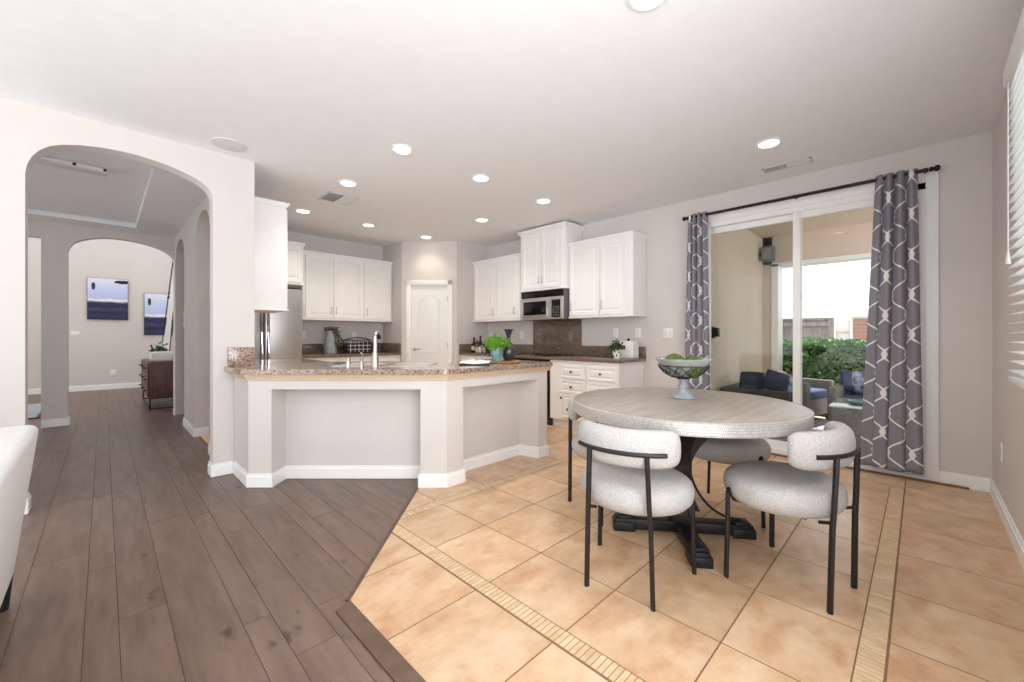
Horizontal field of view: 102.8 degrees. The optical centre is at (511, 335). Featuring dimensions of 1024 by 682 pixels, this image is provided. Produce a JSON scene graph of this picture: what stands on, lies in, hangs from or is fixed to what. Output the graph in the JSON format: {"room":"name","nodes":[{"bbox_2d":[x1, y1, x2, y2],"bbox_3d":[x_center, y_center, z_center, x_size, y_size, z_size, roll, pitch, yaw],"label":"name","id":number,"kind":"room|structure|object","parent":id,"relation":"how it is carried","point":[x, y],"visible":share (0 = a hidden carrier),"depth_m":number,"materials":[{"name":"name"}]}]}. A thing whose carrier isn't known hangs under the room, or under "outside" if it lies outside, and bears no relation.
{"room":"kitchen dining area","nodes":[
{"label":"kitchen dining area","id":0,"kind":"room"},
{"bbox_2d":[28,237,172,388],"bbox_3d":[-7.761,-1.150,7.195,7.200,4.700,4.950,0,0,-45],"label":"wall","id":1,"kind":"structure","parent":0,"point":[102,346],"depth_m":9.11,"materials":[{"name":"beige paint"}]},
{"bbox_2d":[28,382,140,394],"bbox_3d":[-9.576,1.140,8.657,6.501,0.120,0.016,0,0,-45],"label":"baseboard","id":2,"kind":"structure","parent":1,"relation":"attached to","point":[136,384],"depth_m":9.04,"materials":[{"name":"white paint"}]},
{"bbox_2d":[87,277,127,319],"bbox_3d":[-9.055,-0.829,9.157,0.654,0.922,0.041,0,0,-45],"label":"painting","id":3,"kind":"object","parent":1,"relation":"attached to","point":[107,298],"visible":1,"depth_m":9.13,"materials":[{"name":"paint"}]},
{"bbox_2d":[144,293,169,334],"bbox_3d":[-8.408,-0.517,9.803,0.627,0.986,0.041,0,0,-45],"label":"painting","id":4,"kind":"object","parent":1,"relation":"attached to","point":[155,305],"visible":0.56,"depth_m":9.70,"materials":[{"name":"paint"}]},
{"bbox_2d":[28,219,173,419],"bbox_3d":[-6.502,-1.150,5.052,3.950,4.700,0.140,0,0,-45],"label":"wall","id":5,"kind":"structure","parent":0,"point":[57,239],"depth_m":5.43,"materials":[{"name":"beige paint"}]},
{"bbox_2d":[41,416,69,427],"bbox_3d":[-6.946,1.148,4.597,2.680,0.106,0.156,0,0,-45],"label":"baseboard","id":6,"kind":"structure","parent":5,"relation":"attached to","point":[57,422],"depth_m":5.40,"materials":[{"name":"white paint"}]},
{"bbox_2d":[28,151,205,237],"bbox_3d":[-5.187,-1.550,3.673,3.860,0.100,3.710,0,0,-45],"label":"ceiling","id":7,"kind":"structure","parent":0,"point":[169,200],"depth_m":4.92,"materials":[{"name":"paint"}]},
{"bbox_2d":[0,96,253,463],"bbox_3d":[-4.143,-0.188,1.999,4.968,2.775,0.145,0,0,-45],"label":"wall","id":8,"kind":"structure","parent":0,"point":[28,132],"depth_m":3.16,"materials":[{"name":"beige paint"}]},
{"bbox_2d":[24,461,232,514],"bbox_3d":[-4.197,1.148,1.934,4.801,0.106,0.162,0,0,-45],"label":"baseboard","id":9,"kind":"structure","parent":8,"relation":"attached to","point":[224,468],"depth_m":3.50,"materials":[{"name":"white paint"}]},
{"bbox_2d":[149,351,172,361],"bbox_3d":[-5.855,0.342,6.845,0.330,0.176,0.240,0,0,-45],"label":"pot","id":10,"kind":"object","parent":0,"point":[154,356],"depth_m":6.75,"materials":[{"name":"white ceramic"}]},
{"bbox_2d":[163,276,172,350],"bbox_3d":[-6.718,-1.030,8.202,0.100,4.460,4.620,0,0,-45],"label":"wall","id":11,"kind":"structure","parent":0,"point":[170,307],"depth_m":8.75,"materials":[{"name":"white paint"}]},
{"bbox_2d":[174,194,209,427],"bbox_3d":[-3.841,-0.188,5.022,0.130,2.775,3.705,0,0,-45],"label":"wall","id":12,"kind":"structure","parent":0,"point":[191,244],"depth_m":5.00,"materials":[{"name":"beige paint"}]},
{"bbox_2d":[173,407,209,454],"bbox_3d":[-3.836,1.148,5.017,0.162,0.106,3.681,0,0,-45],"label":"baseboard","id":13,"kind":"structure","parent":12,"relation":"attached to","point":[202,431],"depth_m":4.91,"materials":[{"name":"white paint"}]},
{"bbox_2d":[209,233,209,434],"bbox_3d":[-3.327,-0.188,4.670,0.100,2.775,2.490,0,0,-45],"label":"wall","id":14,"kind":"structure","parent":0,"point":[209,233],"depth_m":4.95,"materials":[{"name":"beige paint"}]},
{"bbox_2d":[254,196,290,312],"bbox_3d":[-2.590,-0.802,4.247,0.396,1.096,0.572,0,0,-45],"label":"upper cabinet","id":15,"kind":"object","parent":14,"relation":"attached to","point":[270,216],"visible":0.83,"depth_m":4.05,"materials":[{"name":"white paint"}]},
{"bbox_2d":[287,231,382,343],"bbox_3d":[-3.221,-0.188,6.403,2.540,2.775,0.150,0,0,-45],"label":"wall","id":16,"kind":"structure","parent":0,"point":[314,330],"depth_m":6.70,"materials":[{"name":"beige paint"}]},
{"bbox_2d":[287,240,305,287],"bbox_3d":[-3.462,-1.004,5.589,1.003,0.591,0.656,0,0,-45],"label":"upper cabinet","id":17,"kind":"object","parent":16,"relation":"attached to","point":[294,249],"visible":0.19,"depth_m":5.65,"materials":[{"name":"white paint"}]},
{"bbox_2d":[296,250,363,321],"bbox_3d":[-2.838,-0.750,6.404,0.924,1.021,0.386,0,0,-45],"label":"upper cabinet","id":18,"kind":"object","parent":16,"relation":"attached to","point":[332,290],"visible":0.86,"depth_m":6.27,"materials":[{"name":"white paint"}]},
{"bbox_2d":[302,343,381,353],"bbox_3d":[-2.840,0.197,6.659,1.540,0.154,0.022,0,0,-45],"label":"backsplash","id":19,"kind":"structure","parent":16,"relation":"attached to","point":[306,348],"depth_m":6.42,"materials":[{"name":"brown stone"}]},
{"bbox_2d":[359,258,392,321],"bbox_3d":[-2.332,-0.750,6.911,0.504,1.021,0.386,0,0,-45],"label":"upper cabinet","id":20,"kind":"object","parent":16,"relation":"attached to","point":[377,274],"visible":0.9,"depth_m":6.79,"materials":[{"name":"white paint"}]},
{"bbox_2d":[383,241,487,361],"bbox_3d":[-1.416,-0.188,7.065,1.974,2.775,0.620,0,0,2],"label":"wall","id":21,"kind":"structure","parent":0,"point":[412,260],"depth_m":6.78,"materials":[{"name":"beige paint"}]},
{"bbox_2d":[382,343,400,352],"bbox_3d":[-2.073,0.197,6.997,0.020,0.154,0.628,0,0,-45],"label":"backsplash","id":22,"kind":"structure","parent":21,"relation":"attached to","point":[386,347],"depth_m":6.96,"materials":[{"name":"brown stone"}]},
{"bbox_2d":[406,280,451,361],"bbox_3d":[-1.372,0.138,6.812,0.760,2.125,0.118,0,0,0],"label":"trim","id":23,"kind":"structure","parent":21,"relation":"attached to","point":[409,283],"depth_m":6.75,"materials":[{"name":"white paint"}]},
{"bbox_2d":[411,285,447,361],"bbox_3d":[-1.368,0.175,6.766,0.608,2.030,0.110,0,0,0],"label":"door","id":24,"kind":"structure","parent":21,"relation":"in","point":[429,343],"depth_m":6.78,"materials":[{"name":"white paint"}]},
{"bbox_2d":[459,344,487,351],"bbox_3d":[-0.648,0.204,7.018,0.628,0.139,0.022,0,0,-45],"label":"backsplash","id":25,"kind":"structure","parent":21,"relation":"attached to","point":[462,347],"depth_m":6.87,"materials":[{"name":"brown stone"}]},
{"bbox_2d":[491,348,502,360],"bbox_3d":[-0.145,0.177,3.960,0.124,0.132,0.124,0,0,-45],"label":"pot","id":26,"kind":"object","parent":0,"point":[496,353],"depth_m":3.91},
{"bbox_2d":[0,0,1023,246],"bbox_3d":[-1.488,-1.625,2.846,8.120,0.150,9.330,0,0,-45],"label":"ceiling","id":27,"kind":"structure","parent":0,"point":[601,110],"depth_m":2.65,"materials":[{"name":"paint"}]},
{"bbox_2d":[36,156,107,176],"bbox_3d":[-3.981,-1.545,3.705,0.450,0.050,0.130,0,0,-45],"label":"track light","id":28,"kind":"object","parent":27,"relation":"attached to","point":[46,160],"visible":0.8,"depth_m":3.69,"materials":[{"name":"white metal"}]},
{"bbox_2d":[211,137,247,151],"bbox_3d":[-2.323,-1.571,3.362,0.250,0.008,0.250,0,0,-45],"label":"ceiling speaker","id":29,"kind":"object","parent":27,"relation":"attached to","point":[228,144],"visible":1,"depth_m":3.34,"materials":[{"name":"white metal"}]},
{"bbox_2d":[317,191,357,204],"bbox_3d":[-1.990,-1.569,4.670,0.330,0.012,0.340,0,0,-45],"label":"ceiling vent","id":30,"kind":"object","parent":27,"relation":"in","point":[330,196],"visible":1,"depth_m":4.66,"materials":[{"name":"white metal"}]},
{"bbox_2d":[390,144,413,154],"bbox_3d":[-0.926,-1.570,3.444,0.190,0.010,0.190,0,0,-45],"label":"recessed light","id":31,"kind":"object","parent":27,"relation":"in","point":[402,149],"visible":1,"depth_m":3.44,"materials":[{"name":"white paint"}]},
{"bbox_2d":[471,174,489,181],"bbox_3d":[-0.311,-1.570,4.073,0.190,0.010,0.190,0,0,-45],"label":"recessed light","id":32,"kind":"object","parent":27,"relation":"in","point":[479,177],"visible":1,"depth_m":4.07,"materials":[{"name":"white paint"}]},
{"bbox_2d":[627,0,665,12],"bbox_3d":[0.629,-1.570,1.888,0.190,0.010,0.190,0,0,-45],"label":"recessed light","id":33,"kind":"object","parent":27,"relation":"in","point":[640,6],"visible":1,"depth_m":1.94,"materials":[{"name":"white paint"}]},
{"bbox_2d":[755,137,782,148],"bbox_3d":[2.097,-1.570,3.334,0.190,0.010,0.190,0,0,-45],"label":"recessed light","id":34,"kind":"object","parent":27,"relation":"in","point":[770,142],"visible":1,"depth_m":3.33,"materials":[{"name":"white paint"}]},
{"bbox_2d":[761,156,813,173],"bbox_3d":[2.531,-1.569,3.762,0.140,0.009,0.380,0,0,-45],"label":"ceiling vent","id":35,"kind":"object","parent":27,"relation":"in","point":[806,160],"visible":1,"depth_m":3.75,"materials":[{"name":"white metal"}]},
{"bbox_2d":[0,387,1023,681],"bbox_3d":[-3.777,1.260,4.284,9.231,0.120,14.600,0,0,-45],"label":"floor","id":36,"kind":"structure","parent":0,"point":[471,639],"depth_m":2.00,"materials":[{"name":"stone"}]},
{"bbox_2d":[0,425,37,612],"bbox_3d":[-1.857,0.801,0.889,0.951,0.805,1.883,0,0,-45],"label":"sofa","id":37,"kind":"object","parent":36,"relation":"on","point":[17,443],"visible":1,"depth_m":1.54,"materials":[{"name":"white fabric"}]},
{"bbox_2d":[28,403,40,418],"bbox_3d":[-8.192,1.197,6.028,1.740,0.014,1.890,0,0,-45],"label":"area rug","id":38,"kind":"object","parent":36,"relation":"on","point":[34,410],"visible":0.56,"depth_m":6.45,"materials":[{"name":"white fabric"}]},
{"bbox_2d":[139,359,172,410],"bbox_3d":[-6.265,0.815,7.277,0.519,0.770,1.650,0,0,-45],"label":"sideboard","id":39,"kind":"object","parent":36,"relation":"on","point":[156,377],"visible":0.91,"depth_m":6.68,"materials":[{"name":"brown wood"}]},
{"bbox_2d":[149,342,172,361],"bbox_3d":[-5.863,0.259,6.841,0.347,0.342,0.246,0,0,-45],"label":"planter","id":40,"kind":"object","parent":39,"relation":"on","point":[155,355],"visible":0.84,"depth_m":6.76,"materials":[{"name":"ceramic"}]},
{"bbox_2d":[254,287,301,359],"bbox_3d":[-3.415,0.265,5.482,0.913,1.830,0.818,0,0,-45],"label":"refrigerator","id":41,"kind":"object","parent":36,"relation":"on","point":[278,335],"visible":0.16,"depth_m":5.38,"materials":[{"name":"metal"}]},
{"bbox_2d":[302,355,399,361],"bbox_3d":[-2.613,0.757,6.446,1.560,0.885,0.643,0,0,-45],"label":"base cabinet","id":42,"kind":"object","parent":36,"relation":"on","point":[387,358],"visible":0.02,"depth_m":6.34,"materials":[{"name":"white paint"}]},
{"bbox_2d":[302,343,400,357],"bbox_3d":[-2.617,0.217,6.451,1.562,0.194,0.633,0,0,-45],"label":"countertop","id":43,"kind":"structure","parent":42,"relation":"on","point":[308,350],"depth_m":6.42,"materials":[{"name":"brown stone"}]},
{"bbox_2d":[321,326,342,353],"bbox_3d":[-2.730,0.058,6.261,0.299,0.432,0.202,0,0,-4],"label":"pitcher","id":44,"kind":"object","parent":43,"relation":"on","point":[330,345],"visible":0.99,"depth_m":6.21,"materials":[{"name":"grey paint"}]},
{"bbox_2d":[341,337,372,353],"bbox_3d":[-2.475,0.144,6.548,0.446,0.260,0.249,0,0,-45],"label":"wire basket","id":45,"kind":"object","parent":43,"relation":"on","point":[364,346],"visible":0.91,"depth_m":6.45,"materials":[{"name":"black metal"}]},
{"bbox_2d":[336,489,425,681],"bbox_3d":[0.143,1.200,1.098,0.797,0.008,4.515,0,0,-33],"label":"trim","id":46,"kind":"structure","parent":36,"relation":"on","point":[393,663],"depth_m":1.61,"materials":[{"name":"brown wood"}]},
{"bbox_2d":[232,366,550,487],"bbox_3d":[-1.031,0.751,3.846,2.410,0.898,1.627,0,0,-45],"label":"base cabinet","id":47,"kind":"object","parent":36,"relation":"on","point":[432,430],"visible":0.86,"depth_m":3.46,"materials":[{"name":"beige paint"}]},
{"bbox_2d":[224,347,552,374],"bbox_3d":[-1.252,0.201,3.957,3.320,0.202,1.549,0,0,1],"label":"countertop","id":48,"kind":"structure","parent":47,"relation":"on","point":[240,360],"depth_m":3.46,"materials":[{"name":"stone"}]},
{"bbox_2d":[371,331,380,367],"bbox_3d":[-1.125,0.109,3.401,0.063,0.306,0.145,0,0,0],"label":"kitchen faucet","id":49,"kind":"object","parent":48,"relation":"on","point":[375,359],"visible":0.99,"depth_m":3.35,"materials":[{"name":"silver metal"}]},
{"bbox_2d":[334,363,436,365],"bbox_3d":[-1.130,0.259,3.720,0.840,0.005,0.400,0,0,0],"label":"sink","id":50,"kind":"object","parent":48,"relation":"in","point":[351,364],"visible":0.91,"depth_m":3.73,"materials":[{"name":"metal"}]},
{"bbox_2d":[459,360,490,365],"bbox_3d":[-0.335,0.241,3.720,0.270,0.039,0.230,0,0,0],"label":"open book","id":51,"kind":"object","parent":48,"relation":"on","point":[468,362],"visible":1,"depth_m":3.61,"materials":[{"name":"paper"}]},
{"bbox_2d":[486,360,520,363],"bbox_3d":[-0.090,0.252,4.020,0.360,0.018,0.360,0,0,-45],"label":"serving board","id":52,"kind":"object","parent":48,"relation":"on","point":[491,361],"visible":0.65,"depth_m":3.89,"materials":[{"name":"brown wood"}]},
{"bbox_2d":[483,333,511,360],"bbox_3d":[-0.149,0.107,3.960,0.289,0.272,0.266,0,0,-45],"label":"potted herb","id":53,"kind":"object","parent":52,"relation":"on","point":[497,345],"visible":1,"depth_m":3.91,"materials":[{"name":"plant"}]},
{"bbox_2d":[503,329,515,359],"bbox_3d":[-0.035,0.087,4.080,0.148,0.312,0.148,0,0,-45],"label":"vase","id":54,"kind":"object","parent":52,"relation":"on","point":[509,353],"visible":0.81,"depth_m":4.03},
{"bbox_2d":[461,355,502,360],"bbox_3d":[-0.261,0.757,6.619,0.643,0.885,1.130,0,0,-45],"label":"base cabinet","id":55,"kind":"object","parent":36,"relation":"on","point":[463,357],"visible":0.02,"depth_m":6.58,"materials":[{"name":"white paint"}]},
{"bbox_2d":[459,320,645,362],"bbox_3d":[0.402,0.043,5.964,0.633,0.543,2.997,0,0,-45],"label":"countertop","id":56,"kind":"structure","parent":55,"relation":"on","point":[565,336],"depth_m":5.98,"materials":[{"name":"brown stone"}]},
{"bbox_2d":[515,353,570,355],"bbox_3d":[0.430,0.265,5.931,0.525,0.018,0.780,0,0,-45],"label":"cooktop","id":57,"kind":"object","parent":56,"relation":"in","point":[530,354],"visible":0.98,"depth_m":5.83,"materials":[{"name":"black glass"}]},
{"bbox_2d":[608,339,625,358],"bbox_3d":[1.275,0.155,4.918,0.224,0.238,0.214,0,0,-45],"label":"potted plant","id":58,"kind":"object","parent":56,"relation":"on","point":[616,349],"visible":1,"depth_m":4.88,"materials":[{"name":"green plant"}]},
{"bbox_2d":[620,338,638,357],"bbox_3d":[1.457,0.150,5.077,0.160,0.247,0.180,0,0,-45],"label":"canister","id":59,"kind":"object","parent":56,"relation":"on","point":[631,350],"visible":0.95,"depth_m":5.01,"materials":[{"name":"ceramic"}]},
{"bbox_2d":[513,358,552,424],"bbox_3d":[0.410,0.758,5.925,0.661,0.883,0.794,0,0,-45],"label":"oven","id":60,"kind":"object","parent":36,"relation":"on","point":[549,420],"visible":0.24,"depth_m":5.47,"materials":[{"name":"black metal"}]},
{"bbox_2d":[550,360,585,429],"bbox_3d":[0.906,0.757,5.451,0.643,0.885,0.572,0,0,-45],"label":"base cabinet","id":61,"kind":"object","parent":36,"relation":"on","point":[567,378],"visible":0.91,"depth_m":5.28,"materials":[{"name":"white paint"}]},
{"bbox_2d":[566,393,602,525],"bbox_3d":[0.677,0.812,2.865,0.554,0.777,0.557,0,0,-34],"label":"dining chair","id":62,"kind":"object","parent":36,"relation":"on","point":[572,443],"visible":0.18,"depth_m":2.92,"materials":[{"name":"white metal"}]},
{"bbox_2d":[586,361,643,426],"bbox_3d":[1.271,0.757,5.086,0.643,0.885,0.455,0,0,-45],"label":"base cabinet","id":63,"kind":"object","parent":36,"relation":"on","point":[599,375],"visible":0.44,"depth_m":4.90,"materials":[{"name":"white paint"}]},
{"bbox_2d":[577,420,696,611],"bbox_3d":[0.617,0.812,2.065,0.554,0.777,0.557,0,0,34],"label":"dining chair","id":64,"kind":"object","parent":36,"relation":"on","point":[634,473],"visible":1,"depth_m":1.87,"materials":[{"name":"grey fabric"}]},
{"bbox_2d":[573,387,813,568],"bbox_3d":[1.040,0.799,2.510,1.316,0.802,1.316,0,0,-45],"label":"round dining table","id":65,"kind":"object","parent":36,"relation":"on","point":[711,413],"visible":0.7,"depth_m":2.27,"materials":[{"name":"beige wood"}]},
{"bbox_2d":[655,357,712,399],"bbox_3d":[1.090,0.269,2.600,0.352,0.255,0.352,0,0,-45],"label":"pedestal bowl","id":66,"kind":"object","parent":65,"relation":"on","point":[667,365],"visible":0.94,"depth_m":2.54,"materials":[{"name":"ceramic"}]},
{"bbox_2d":[665,353,684,369],"bbox_3d":[1.024,0.168,2.578,0.127,0.117,0.129,0,0,-45],"label":"moss ball","id":67,"kind":"object","parent":66,"relation":"in","point":[675,356],"visible":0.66,"depth_m":2.53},
{"bbox_2d":[682,359,701,376],"bbox_3d":[1.113,0.198,2.525,0.116,0.106,0.118,0,0,-45],"label":"moss ball","id":68,"kind":"object","parent":66,"relation":"in","point":[686,364],"visible":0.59,"depth_m":2.49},
{"bbox_2d":[694,438,770,527],"bbox_3d":[1.482,0.812,2.847,0.554,0.777,0.557,0,0,38],"label":"dining chair","id":69,"kind":"object","parent":36,"relation":"on","point":[718,450],"visible":0.34,"depth_m":2.62,"materials":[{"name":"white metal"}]},
{"bbox_2d":[723,421,860,614],"bbox_3d":[1.373,0.812,2.044,0.554,0.777,0.557,0,0,-35],"label":"dining chair","id":70,"kind":"object","parent":36,"relation":"on","point":[797,488],"visible":1,"depth_m":1.85,"materials":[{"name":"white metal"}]},
{"bbox_2d":[488,131,991,478],"bbox_3d":[1.655,-0.188,5.268,0.150,2.775,6.090,0,0,-45],"label":"wall","id":71,"kind":"structure","parent":0,"point":[965,172],"depth_m":3.31,"materials":[{"name":"beige paint"}]},
{"bbox_2d":[472,253,522,322],"bbox_3d":[-0.149,-0.750,6.690,0.386,1.021,1.188,0,0,-45],"label":"upper cabinet","id":72,"kind":"object","parent":71,"relation":"attached to","point":[496,281],"visible":0.87,"depth_m":6.55,"materials":[{"name":"white paint"}]},
{"bbox_2d":[488,344,532,352],"bbox_3d":[-0.044,0.204,6.843,0.020,0.139,1.080,0,0,-45],"label":"backsplash","id":73,"kind":"structure","parent":71,"relation":"attached to","point":[520,348],"depth_m":6.60,"materials":[{"name":"brown stone"}]},
{"bbox_2d":[517,221,584,292],"bbox_3d":[0.548,-1.097,5.943,0.456,0.896,0.906,0,0,-45],"label":"upper cabinet","id":74,"kind":"object","parent":71,"relation":"attached to","point":[545,249],"visible":0.84,"depth_m":5.74,"materials":[{"name":"white paint"}]},
{"bbox_2d":[521,288,581,320],"bbox_3d":[0.552,-0.438,5.910,0.498,0.416,0.767,0,0,-45],"label":"microwave","id":75,"kind":"object","parent":74,"relation":"attached to","point":[553,304],"visible":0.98,"depth_m":5.71,"materials":[{"name":"silver glass"}]},
{"bbox_2d":[533,320,581,354],"bbox_3d":[0.663,0.022,6.136,0.022,0.503,0.916,0,0,-45],"label":"backsplash","id":76,"kind":"structure","parent":71,"relation":"attached to","point":[565,336],"depth_m":6.10,"materials":[{"name":"brown stone"}]},
{"bbox_2d":[568,230,646,318],"bbox_3d":[1.217,-0.750,5.324,0.386,1.021,0.962,0,0,-45],"label":"upper cabinet","id":77,"kind":"object","parent":71,"relation":"attached to","point":[607,274],"visible":1,"depth_m":5.11,"materials":[{"name":"white paint"}]},
{"bbox_2d":[581,345,645,357],"bbox_3d":[1.333,0.204,5.466,0.020,0.139,0.975,0,0,-45],"label":"backsplash","id":78,"kind":"structure","parent":71,"relation":"attached to","point":[585,350],"depth_m":5.58,"materials":[{"name":"brown stone"}]},
{"bbox_2d":[682,165,940,220],"bbox_3d":[2.717,-1.345,4.007,0.129,0.052,2.055,0,0,-45],"label":"curtain rod","id":79,"kind":"object","parent":71,"relation":"attached to","point":[936,167],"visible":0.94,"depth_m":3.83,"materials":[{"name":"brown metal"}]},
{"bbox_2d":[685,212,709,389],"bbox_3d":[2.070,-0.120,4.591,0.083,2.509,0.292,0,0,-45],"label":"curtain","id":80,"kind":"object","parent":79,"relation":"hanging from","point":[697,334],"visible":0.63,"depth_m":4.56,"materials":[{"name":"grey fabric"}]},
{"bbox_2d":[860,168,923,474],"bbox_3d":[3.201,-0.121,3.459,0.089,2.509,0.396,0,0,-45],"label":"curtain","id":81,"kind":"object","parent":79,"relation":"hanging from","point":[892,408],"visible":0.99,"depth_m":3.44,"materials":[{"name":"grey fabric"}]},
{"bbox_2d":[708,183,925,479],"bbox_3d":[2.858,-0.035,4.057,0.180,2.470,1.755,0,0,-45],"label":"door","id":82,"kind":"structure","parent":71,"relation":"in","point":[795,214],"depth_m":4.00,"materials":[{"name":"white paint"}]},
{"bbox_2d":[708,171,938,481],"bbox_3d":[2.818,-0.075,3.985,0.020,2.550,1.860,0,0,-45],"label":"trim","id":83,"kind":"structure","parent":71,"relation":"attached to","point":[931,178],"depth_m":3.35,"materials":[{"name":"white paint"}]},
{"bbox_2d":[771,453,968,489],"bbox_3d":[2.879,1.193,3.890,0.032,0.014,1.970,0,0,-45],"label":"trim","id":84,"kind":"structure","parent":71,"relation":"attached to","point":[781,455],"depth_m":3.44,"materials":[{"name":"brown wood"}]},
{"bbox_2d":[939,470,990,491],"bbox_3d":[3.569,1.148,3.237,0.016,0.106,0.311,0,0,-45],"label":"baseboard","id":85,"kind":"structure","parent":71,"relation":"attached to","point":[973,482],"depth_m":3.22,"materials":[{"name":"white paint"}]},
{"bbox_2d":[711,229,771,390],"bbox_3d":[3.401,-0.260,6.230,3.680,2.980,0.300,0,0,-45],"label":"wall","id":86,"kind":"structure","parent":0,"point":[740,281],"depth_m":6.35,"materials":[{"name":"beige paint"}]},
{"bbox_2d":[759,246,774,261],"bbox_3d":[4.424,-1.420,7.095,0.190,0.240,0.218,0,0,-45],"label":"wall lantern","id":87,"kind":"object","parent":86,"relation":"attached to","point":[767,254],"visible":1,"depth_m":7.01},
{"bbox_2d":[771,253,870,371],"bbox_3d":[6.767,-0.025,5.254,0.340,2.510,5.860,0,0,-45],"label":"trim","id":88,"kind":"structure","parent":86,"relation":"attached to","point":[776,268],"depth_m":7.16,"materials":[{"name":"white paint"}]},
{"bbox_2d":[748,206,873,264],"bbox_3d":[5.505,-1.605,4.232,3.830,0.690,6.200,0,0,-45],"label":"ceiling","id":89,"kind":"structure","parent":0,"point":[850,232],"depth_m":6.56,"materials":[{"name":"beige paint"}]},
{"bbox_2d":[992,86,1023,539],"bbox_3d":[2.528,-0.188,1.870,3.620,2.775,0.150,0,0,-45],"label":"wall","id":90,"kind":"structure","parent":0,"point":[1007,397],"depth_m":2.68,"materials":[{"name":"beige paint"}]},
{"bbox_2d":[989,479,1023,569],"bbox_3d":[2.434,1.148,1.893,3.521,0.106,0.016,0,0,-45],"label":"baseboard","id":91,"kind":"structure","parent":90,"relation":"attached to","point":[1014,535],"depth_m":2.48,"materials":[{"name":"white paint"}]},
{"bbox_2d":[1003,7,1023,388],"bbox_3d":[1.950,-0.565,1.476,1.685,1.590,0.070,0,0,-45],"label":"window blind","id":92,"kind":"object","parent":90,"relation":"attached to","point":[1013,73],"visible":1,"depth_m":1.94,"materials":[{"name":"white paint"}]},
{"bbox_3d":[4.727,1.290,4.868,3.630,0.120,8.200,0,0,-45],"label":"floor","id":93,"kind":"structure","parent":0,"visible":0},
{"bbox_2d":[768,418,826,440],"bbox_3d":[4.073,1.224,4.851,2.380,0.012,2.500,0,0,-45],"label":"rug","id":94,"kind":"object","parent":93,"relation":"on","point":[819,423],"visible":0.02,"depth_m":5.50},
{"bbox_2d":[720,383,792,401],"bbox_3d":[3.401,0.965,5.593,0.760,0.530,0.800,0,0,-45],"label":"sofa","id":95,"kind":"object","parent":94,"relation":"on","point":[788,396],"visible":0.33,"depth_m":5.27,"materials":[{"name":"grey wicker"}]},
{"bbox_2d":[739,371,763,389],"bbox_3d":[3.253,0.615,5.544,0.290,0.256,0.161,0,0,35],"label":"throw pillow","id":96,"kind":"object","parent":95,"relation":"on","point":[748,379],"visible":0.83,"depth_m":5.51,"materials":[{"name":"blue fabric"}]},
{"bbox_2d":[763,369,789,391],"bbox_3d":[3.479,0.600,5.374,0.330,0.313,0.148,0,0,20],"label":"throw pillow","id":97,"kind":"object","parent":95,"relation":"on","point":[773,380],"visible":0.93,"depth_m":5.34,"materials":[{"name":"blue fabric"}]},
{"bbox_2d":[764,371,833,418],"bbox_3d":[4.205,0.900,6.115,0.800,0.660,0.740,0,0,-30],"label":"armchair","id":98,"kind":"object","parent":94,"relation":"on","point":[814,391],"visible":0.19,"depth_m":5.83,"materials":[{"name":"grey wicker"}]},
{"bbox_2d":[810,387,826,398],"bbox_3d":[4.235,0.830,6.063,0.580,0.120,0.600,0,0,-30],"label":"seat cushion","id":99,"kind":"object","parent":98,"relation":"on","point":[815,392],"depth_m":5.83,"materials":[{"name":"blue fabric"}]},
{"bbox_2d":[828,398,861,447],"bbox_3d":[3.850,0.958,4.366,0.780,0.445,0.650,0,0,-45],"label":"coffee table","id":100,"kind":"object","parent":94,"relation":"on","point":[842,411],"visible":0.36,"depth_m":4.22,"materials":[{"name":"grey wicker"}]},
{"bbox_2d":[827,384,862,421],"bbox_3d":[4.504,0.900,5.098,0.740,0.660,0.800,0,0,-43],"label":"armchair","id":101,"kind":"object","parent":94,"relation":"on","point":[837,391],"visible":0.05,"depth_m":5.14,"materials":[{"name":"grey wicker"}]},
{"bbox_2d":[839,371,853,391],"bbox_3d":[4.497,0.600,5.374,0.127,0.290,0.300,0,0,-45],"label":"throw pillow","id":102,"kind":"object","parent":101,"relation":"on","point":[845,378],"visible":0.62,"depth_m":5.40,"materials":[{"name":"blue fabric"}]},
{"bbox_2d":[852,371,864,394],"bbox_3d":[4.568,0.600,5.218,0.155,0.323,0.342,0,0,-45],"label":"throw pillow","id":103,"kind":"object","parent":101,"relation":"on","point":[857,376],"visible":0.37,"depth_m":5.27,"materials":[{"name":"fabric"}]},
{"label":"outside","id":104,"kind":"structure","parent":0,"visible":0},
{"bbox_3d":[12.940,1.340,14.354,21.400,0.120,30.000,0,0,-45],"label":"ground","id":105,"kind":"structure","parent":104,"visible":0},
{"bbox_2d":[783,317,834,340],"bbox_3d":[7.563,0.420,9.690,0.200,1.720,15.008,0,0,-45],"label":"fence","id":106,"kind":"object","parent":105,"relation":"on","point":[815,327],"visible":0.06,"depth_m":9.91,"materials":[{"name":"wood"}]},
{"bbox_2d":[835,320,850,339],"bbox_3d":[7.707,0.460,9.518,0.080,1.640,0.280,0,0,-45],"label":"gate","id":107,"kind":"object","parent":106,"relation":"attached to","point":[842,328],"visible":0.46,"depth_m":9.50,"materials":[{"name":"white paint"}]},
{"bbox_2d":[783,336,865,383],"bbox_3d":[6.018,0.656,7.079,1.257,1.328,11.504,0,0,-45],"label":"hedge","id":108,"kind":"object","parent":105,"relation":"on","point":[812,348],"visible":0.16,"depth_m":7.15,"materials":[{"name":"green plant"}]},
{"bbox_2d":[802,354,864,384],"bbox_3d":[5.977,0.797,6.204,0.806,0.999,2.688,0,0,-45],"label":"shrub","id":109,"kind":"object","parent":105,"relation":"on","point":[826,358],"visible":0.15,"depth_m":6.76,"materials":[{"name":"green plant"}]},
{"bbox_2d":[851,316,867,340],"bbox_3d":[7.966,0.415,9.288,0.360,1.730,0.370,0,0,-45],"label":"brick pier","id":110,"kind":"structure","parent":105,"relation":"on","point":[859,323],"depth_m":9.20,"materials":[{"name":"brick"}]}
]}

